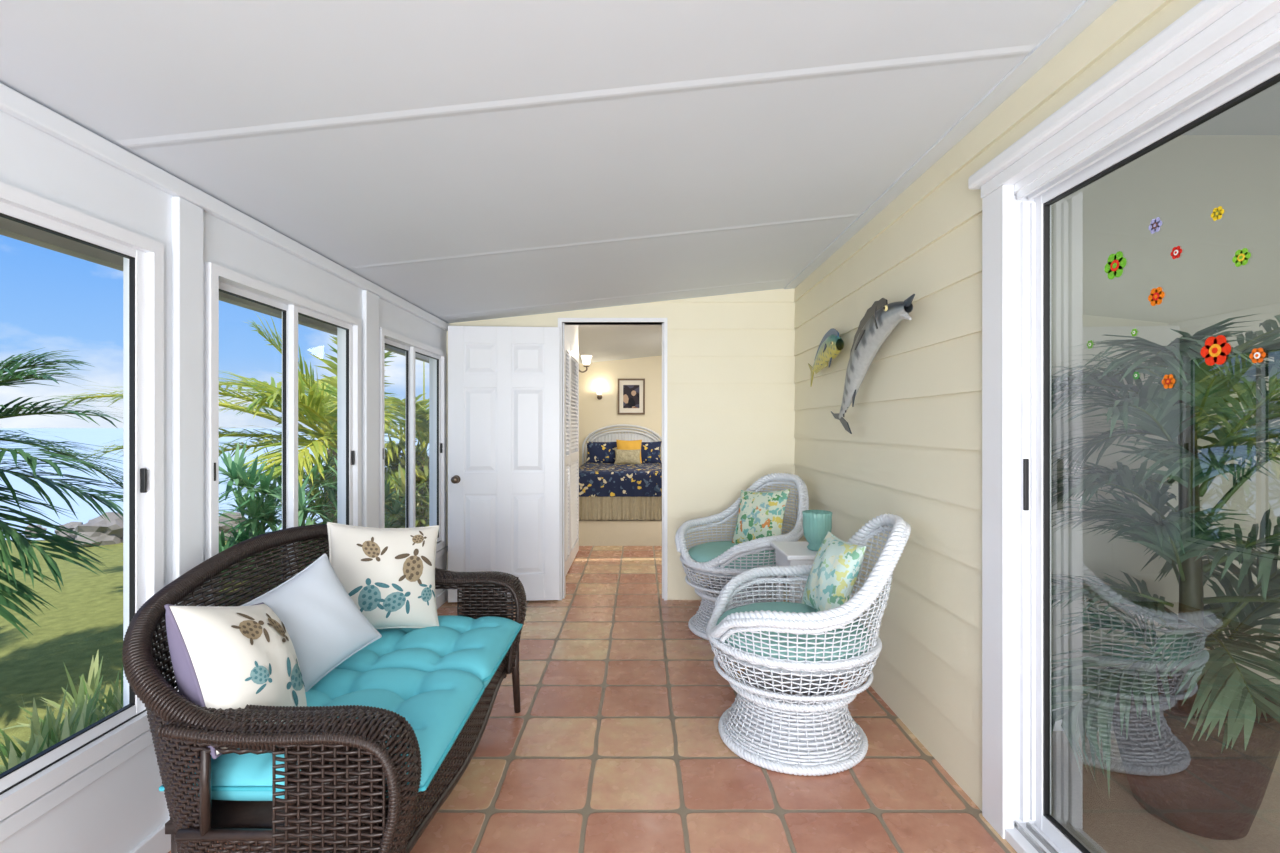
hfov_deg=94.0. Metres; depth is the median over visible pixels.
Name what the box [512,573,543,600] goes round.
rail
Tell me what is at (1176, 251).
decal
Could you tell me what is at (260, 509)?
shrub
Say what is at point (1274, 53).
ridge
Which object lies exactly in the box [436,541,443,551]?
frame
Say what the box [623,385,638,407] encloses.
print
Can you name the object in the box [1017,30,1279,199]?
ridge
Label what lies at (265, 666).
print
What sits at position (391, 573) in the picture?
print
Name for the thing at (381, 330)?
frame
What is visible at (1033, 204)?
ridge
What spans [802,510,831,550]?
vase
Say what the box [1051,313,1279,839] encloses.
potted palm
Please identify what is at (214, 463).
latch
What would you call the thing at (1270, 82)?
gasket
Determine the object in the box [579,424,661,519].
bed
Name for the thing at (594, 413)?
wall
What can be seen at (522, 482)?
rail
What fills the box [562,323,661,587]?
wall
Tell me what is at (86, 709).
plant
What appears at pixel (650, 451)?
bed pillow
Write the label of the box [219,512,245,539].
rock
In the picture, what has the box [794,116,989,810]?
siding
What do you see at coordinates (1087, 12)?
trim
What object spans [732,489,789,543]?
throw pillow
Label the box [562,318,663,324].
head
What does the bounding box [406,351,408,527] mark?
gasket
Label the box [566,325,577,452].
wall
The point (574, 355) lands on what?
rail
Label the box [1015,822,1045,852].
track
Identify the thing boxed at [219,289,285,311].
gasket
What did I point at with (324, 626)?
throw pillow
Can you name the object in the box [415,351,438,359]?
gasket
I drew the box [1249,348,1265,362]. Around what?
decal
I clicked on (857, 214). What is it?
seam
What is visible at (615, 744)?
floor
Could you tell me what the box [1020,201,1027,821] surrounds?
sliding door frame
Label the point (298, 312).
gasket
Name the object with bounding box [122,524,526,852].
wicker loveseat
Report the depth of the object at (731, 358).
4.41 m
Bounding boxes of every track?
[0,710,145,794]
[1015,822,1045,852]
[1026,822,1057,852]
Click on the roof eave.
(9, 228)
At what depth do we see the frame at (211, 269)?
1.97 m
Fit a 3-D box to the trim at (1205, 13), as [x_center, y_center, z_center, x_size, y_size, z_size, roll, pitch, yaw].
[1.127,-0.812,-0.250,0.065,0.045,4.500,0,0,0]
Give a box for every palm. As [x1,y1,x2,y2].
[0,348,122,637]
[44,315,404,522]
[236,385,394,516]
[300,362,428,526]
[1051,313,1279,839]
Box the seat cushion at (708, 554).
[688,541,775,568]
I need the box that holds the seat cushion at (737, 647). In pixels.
[716,602,869,661]
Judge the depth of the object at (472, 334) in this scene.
4.31 m
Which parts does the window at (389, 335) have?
sash, right side of the sash, left sash stile, sash, right side of the sash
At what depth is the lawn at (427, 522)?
9.21 m
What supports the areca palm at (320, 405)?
on the lawn at (87, 619)
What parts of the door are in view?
stile, knob, stile, stile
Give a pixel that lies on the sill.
(1013, 836)
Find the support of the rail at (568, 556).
attached to the rail
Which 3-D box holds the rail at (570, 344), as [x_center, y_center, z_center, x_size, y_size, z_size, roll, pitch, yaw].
[-0.641,0.260,5.395,0.033,2.000,0.050,0,0,0]
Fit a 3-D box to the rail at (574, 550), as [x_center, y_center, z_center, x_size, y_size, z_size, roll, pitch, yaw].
[-0.641,1.200,5.735,0.033,0.120,0.630,0,0,0]
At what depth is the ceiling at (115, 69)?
1.71 m
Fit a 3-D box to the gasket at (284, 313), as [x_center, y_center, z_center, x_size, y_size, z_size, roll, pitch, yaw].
[-1.474,0.156,2.475,0.014,1.272,0.004,0,0,0]
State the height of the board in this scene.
1.964 m
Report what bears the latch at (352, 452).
attached to the window at (227, 276)
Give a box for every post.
[123,247,204,706]
[172,196,202,759]
[337,321,361,526]
[429,356,446,534]
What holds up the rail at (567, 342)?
attached to the wall at (571, 330)
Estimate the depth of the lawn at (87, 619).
4.23 m
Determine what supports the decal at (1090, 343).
attached to the glass pane
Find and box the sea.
[0,428,428,539]
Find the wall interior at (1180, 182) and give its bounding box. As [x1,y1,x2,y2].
[1051,135,1279,730]
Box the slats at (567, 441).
[566,357,568,557]
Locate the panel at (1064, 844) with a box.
[1042,815,1090,852]
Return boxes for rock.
[23,525,46,538]
[54,522,82,539]
[73,512,122,546]
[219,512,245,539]
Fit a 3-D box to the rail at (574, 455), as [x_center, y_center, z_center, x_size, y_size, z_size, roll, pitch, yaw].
[-0.641,0.290,5.735,0.033,0.080,0.630,0,0,0]
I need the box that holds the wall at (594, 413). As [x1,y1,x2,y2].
[579,355,661,465]
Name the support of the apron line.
attached to the wall at (116, 812)
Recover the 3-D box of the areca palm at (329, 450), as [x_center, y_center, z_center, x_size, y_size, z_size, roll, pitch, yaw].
[-4.407,0.465,8.445,2.333,2.054,2.056,0,0,0]
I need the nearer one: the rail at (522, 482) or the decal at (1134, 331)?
the decal at (1134, 331)
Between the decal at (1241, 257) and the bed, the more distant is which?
the bed
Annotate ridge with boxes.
[1014,202,1017,820]
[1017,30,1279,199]
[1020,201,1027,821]
[1028,45,1279,199]
[1030,202,1035,820]
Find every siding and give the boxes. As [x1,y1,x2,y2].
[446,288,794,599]
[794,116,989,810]
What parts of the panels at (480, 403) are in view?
raised panel, raised panel, raised panel, raised panel, raised panel, raised panel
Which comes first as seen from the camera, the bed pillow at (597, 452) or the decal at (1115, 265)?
the decal at (1115, 265)
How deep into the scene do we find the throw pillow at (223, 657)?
1.45 m
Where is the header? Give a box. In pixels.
[0,110,446,351]
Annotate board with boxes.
[362,290,378,527]
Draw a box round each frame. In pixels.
[0,711,149,820]
[127,241,163,704]
[205,262,218,605]
[342,319,360,525]
[379,328,384,527]
[433,352,445,546]
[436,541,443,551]
[618,379,644,414]
[664,318,666,599]
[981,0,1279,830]
[982,185,1033,838]
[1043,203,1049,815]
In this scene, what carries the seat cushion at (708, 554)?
on the swivel chair at (723, 559)
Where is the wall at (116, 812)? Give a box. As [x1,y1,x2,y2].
[0,552,446,852]
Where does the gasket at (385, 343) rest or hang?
attached to the window
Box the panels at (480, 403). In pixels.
[466,345,541,571]
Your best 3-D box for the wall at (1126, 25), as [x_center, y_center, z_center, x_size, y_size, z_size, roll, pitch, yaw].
[1.145,-0.910,-0.320,0.017,0.260,4.560,0,0,0]
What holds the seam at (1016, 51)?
attached to the ceiling at (115, 69)
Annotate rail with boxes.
[512,327,543,343]
[512,472,543,493]
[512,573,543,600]
[566,339,569,352]
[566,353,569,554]
[566,455,569,464]
[566,555,569,574]
[570,344,570,566]
[571,345,577,361]
[571,451,577,462]
[571,539,577,564]
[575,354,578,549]
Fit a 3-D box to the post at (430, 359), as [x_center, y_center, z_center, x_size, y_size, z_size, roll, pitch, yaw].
[-1.480,0.165,4.428,0.100,1.410,0.185,0,0,0]
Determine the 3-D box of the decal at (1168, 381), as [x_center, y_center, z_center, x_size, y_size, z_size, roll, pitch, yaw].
[1.246,-0.106,1.409,0.001,0.034,0.037,0,0,0]
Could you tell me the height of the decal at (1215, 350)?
0.063 m
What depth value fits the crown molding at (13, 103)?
1.76 m
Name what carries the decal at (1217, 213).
attached to the glass pane
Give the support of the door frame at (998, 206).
attached to the wall
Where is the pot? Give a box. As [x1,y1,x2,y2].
[1098,664,1279,839]
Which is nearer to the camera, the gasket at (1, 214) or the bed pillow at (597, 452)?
the gasket at (1, 214)
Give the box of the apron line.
[0,546,447,842]
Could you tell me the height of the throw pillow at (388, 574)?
0.453 m
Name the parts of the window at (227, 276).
sash, right side of the sash, left sash stile, sash, right side of the sash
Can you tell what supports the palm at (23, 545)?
on the lawn at (87, 619)
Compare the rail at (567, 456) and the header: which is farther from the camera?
the rail at (567, 456)
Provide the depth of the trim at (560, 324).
4.39 m
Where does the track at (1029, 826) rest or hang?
on the sill
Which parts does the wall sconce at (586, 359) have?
lamp shade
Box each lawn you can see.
[0,540,301,765]
[320,506,428,527]
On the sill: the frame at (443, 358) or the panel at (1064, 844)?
the panel at (1064, 844)
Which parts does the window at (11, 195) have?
sash, sash, right side of the sash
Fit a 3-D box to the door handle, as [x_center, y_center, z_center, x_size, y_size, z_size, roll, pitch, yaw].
[1.196,0.180,1.851,0.013,0.160,0.011,0,0,0]
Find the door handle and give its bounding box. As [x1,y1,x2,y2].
[1023,459,1028,510]
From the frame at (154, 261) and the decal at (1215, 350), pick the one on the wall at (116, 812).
the frame at (154, 261)
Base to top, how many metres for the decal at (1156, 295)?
0.043 m
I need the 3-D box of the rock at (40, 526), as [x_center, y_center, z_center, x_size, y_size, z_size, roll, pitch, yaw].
[-7.950,1.383,7.848,0.247,0.192,0.222,0,0,-32]
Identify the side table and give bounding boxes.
[771,541,851,679]
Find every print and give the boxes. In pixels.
[231,613,304,705]
[349,531,434,617]
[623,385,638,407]
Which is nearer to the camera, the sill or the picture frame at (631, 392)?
the sill
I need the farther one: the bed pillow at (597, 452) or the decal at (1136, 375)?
the bed pillow at (597, 452)
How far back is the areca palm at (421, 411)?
7.04 m
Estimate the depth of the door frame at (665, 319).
4.39 m
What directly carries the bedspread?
on the bed
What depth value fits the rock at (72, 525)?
7.76 m
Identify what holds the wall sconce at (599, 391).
attached to the wall at (594, 413)
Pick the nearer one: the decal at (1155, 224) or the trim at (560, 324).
the decal at (1155, 224)
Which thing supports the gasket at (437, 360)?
attached to the window at (389, 335)
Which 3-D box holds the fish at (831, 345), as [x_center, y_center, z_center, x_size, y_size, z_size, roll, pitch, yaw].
[1.084,-0.403,3.545,0.076,0.302,0.613,0,0,0]
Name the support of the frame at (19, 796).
on the wall at (116, 812)
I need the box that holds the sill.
[1005,824,1062,852]
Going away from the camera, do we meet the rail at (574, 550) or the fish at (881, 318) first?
the fish at (881, 318)
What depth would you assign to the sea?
33.65 m
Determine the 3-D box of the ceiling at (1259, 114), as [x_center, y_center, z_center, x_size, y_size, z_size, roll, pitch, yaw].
[3.365,-1.270,-0.050,3.870,0.100,5.300,0,0,0]
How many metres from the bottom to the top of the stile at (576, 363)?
2.000 m
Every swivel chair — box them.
[675,473,808,639]
[706,513,910,775]
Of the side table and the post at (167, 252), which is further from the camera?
the side table
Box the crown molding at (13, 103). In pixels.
[0,83,449,330]
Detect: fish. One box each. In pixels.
[808,328,843,386]
[831,294,914,433]
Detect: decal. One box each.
[1087,340,1092,348]
[1104,251,1126,278]
[1131,329,1136,335]
[1133,372,1139,378]
[1148,217,1161,233]
[1148,287,1164,305]
[1162,374,1174,388]
[1170,246,1181,258]
[1200,335,1230,365]
[1211,206,1223,220]
[1232,248,1250,266]
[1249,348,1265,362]
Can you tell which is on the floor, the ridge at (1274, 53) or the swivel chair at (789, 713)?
the swivel chair at (789, 713)
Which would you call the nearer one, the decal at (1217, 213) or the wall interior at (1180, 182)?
the decal at (1217, 213)
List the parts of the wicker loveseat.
frame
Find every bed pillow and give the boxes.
[586,441,616,462]
[614,449,640,463]
[616,440,641,462]
[641,441,661,463]
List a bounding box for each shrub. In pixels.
[122,441,420,590]
[275,429,428,547]
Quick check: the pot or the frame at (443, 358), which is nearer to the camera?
the pot
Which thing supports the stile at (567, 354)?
attached to the wall at (571, 330)
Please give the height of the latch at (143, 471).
0.070 m
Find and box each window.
[0,182,153,791]
[219,265,357,577]
[385,329,443,540]
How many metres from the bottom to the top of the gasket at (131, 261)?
1.272 m
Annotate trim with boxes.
[558,318,562,599]
[784,0,1116,288]
[968,0,1244,189]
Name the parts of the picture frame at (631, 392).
frame, frame, frame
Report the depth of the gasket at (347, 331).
2.95 m
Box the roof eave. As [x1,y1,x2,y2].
[0,217,428,362]
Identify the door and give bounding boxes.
[448,326,559,601]
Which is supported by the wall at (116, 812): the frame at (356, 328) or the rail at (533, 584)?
the frame at (356, 328)
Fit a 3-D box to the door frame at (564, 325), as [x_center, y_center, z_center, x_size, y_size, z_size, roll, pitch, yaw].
[-0.569,0.255,4.482,0.012,2.050,0.085,0,0,0]
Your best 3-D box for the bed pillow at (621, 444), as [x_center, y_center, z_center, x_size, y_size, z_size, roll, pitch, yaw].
[-0.180,0.410,9.820,0.428,0.408,0.146,0,-19,0]
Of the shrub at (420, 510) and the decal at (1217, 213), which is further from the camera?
the shrub at (420, 510)
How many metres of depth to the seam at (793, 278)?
4.13 m
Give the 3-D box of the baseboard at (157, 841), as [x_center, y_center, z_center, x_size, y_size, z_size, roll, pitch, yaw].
[-1.423,1.235,0.959,0.016,0.090,6.918,0,0,0]
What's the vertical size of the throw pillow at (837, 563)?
0.316 m
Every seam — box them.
[117,44,1036,149]
[348,213,860,269]
[438,278,793,316]
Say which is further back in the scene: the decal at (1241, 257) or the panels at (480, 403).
the panels at (480, 403)
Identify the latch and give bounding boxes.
[140,468,146,492]
[214,463,215,480]
[351,451,354,464]
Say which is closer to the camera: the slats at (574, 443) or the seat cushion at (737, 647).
the seat cushion at (737, 647)
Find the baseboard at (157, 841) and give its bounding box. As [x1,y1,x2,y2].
[129,589,447,852]
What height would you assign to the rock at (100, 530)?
0.554 m
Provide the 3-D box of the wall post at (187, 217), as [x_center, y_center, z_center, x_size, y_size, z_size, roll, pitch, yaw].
[-1.419,0.278,1.876,0.023,1.964,0.105,0,0,0]
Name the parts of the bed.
headboard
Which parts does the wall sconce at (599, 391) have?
lamp shade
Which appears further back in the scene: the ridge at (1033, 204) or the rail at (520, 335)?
the rail at (520, 335)
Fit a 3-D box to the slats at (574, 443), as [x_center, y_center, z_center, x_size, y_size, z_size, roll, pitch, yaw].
[-0.642,0.233,5.735,0.025,1.782,0.630,0,0,0]
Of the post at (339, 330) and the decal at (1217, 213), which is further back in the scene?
the post at (339, 330)
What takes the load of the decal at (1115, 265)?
attached to the glass pane
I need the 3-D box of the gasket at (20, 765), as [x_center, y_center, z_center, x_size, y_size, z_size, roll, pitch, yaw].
[-1.444,0.790,1.476,0.014,0.004,0.446,0,0,0]
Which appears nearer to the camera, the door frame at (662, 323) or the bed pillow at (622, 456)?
the door frame at (662, 323)
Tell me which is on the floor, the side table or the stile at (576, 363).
the side table
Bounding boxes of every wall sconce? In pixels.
[579,355,591,372]
[596,389,602,399]
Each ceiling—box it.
[0,0,1083,322]
[578,325,661,363]
[1182,82,1279,134]
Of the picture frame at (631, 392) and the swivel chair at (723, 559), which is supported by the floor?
the swivel chair at (723, 559)
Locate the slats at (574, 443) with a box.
[571,361,577,548]
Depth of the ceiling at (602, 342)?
8.22 m
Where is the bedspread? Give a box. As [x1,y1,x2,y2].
[579,463,661,496]
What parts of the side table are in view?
leg, leg, panel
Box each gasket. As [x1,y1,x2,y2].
[0,213,134,258]
[0,704,134,778]
[129,259,134,703]
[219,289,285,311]
[283,312,285,578]
[298,312,348,329]
[346,330,348,524]
[385,343,407,350]
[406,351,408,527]
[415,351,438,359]
[437,360,438,536]
[1045,73,1279,204]
[1045,815,1089,852]
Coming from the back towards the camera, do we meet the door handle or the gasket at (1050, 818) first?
the door handle
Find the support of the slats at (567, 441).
attached to the rail
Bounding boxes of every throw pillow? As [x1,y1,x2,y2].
[164,602,306,758]
[241,553,381,691]
[327,522,438,628]
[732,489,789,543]
[801,531,865,610]
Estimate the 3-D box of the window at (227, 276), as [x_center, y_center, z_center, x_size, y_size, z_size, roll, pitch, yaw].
[-1.450,0.142,2.490,0.080,1.365,0.985,0,0,0]
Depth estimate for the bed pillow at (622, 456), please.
9.59 m
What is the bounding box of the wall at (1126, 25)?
[986,0,1201,161]
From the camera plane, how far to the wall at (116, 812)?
1.61 m
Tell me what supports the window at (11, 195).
in the wall at (116, 812)
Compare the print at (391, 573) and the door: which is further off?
the door
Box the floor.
[168,520,1279,852]
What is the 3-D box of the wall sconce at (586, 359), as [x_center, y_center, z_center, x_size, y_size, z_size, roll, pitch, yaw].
[-0.583,-0.651,6.250,0.166,0.178,0.118,0,0,0]
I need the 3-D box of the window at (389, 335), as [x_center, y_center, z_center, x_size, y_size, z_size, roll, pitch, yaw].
[-1.450,0.142,3.797,0.080,1.365,1.005,0,0,0]
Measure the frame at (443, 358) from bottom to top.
1.410 m
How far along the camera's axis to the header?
1.73 m

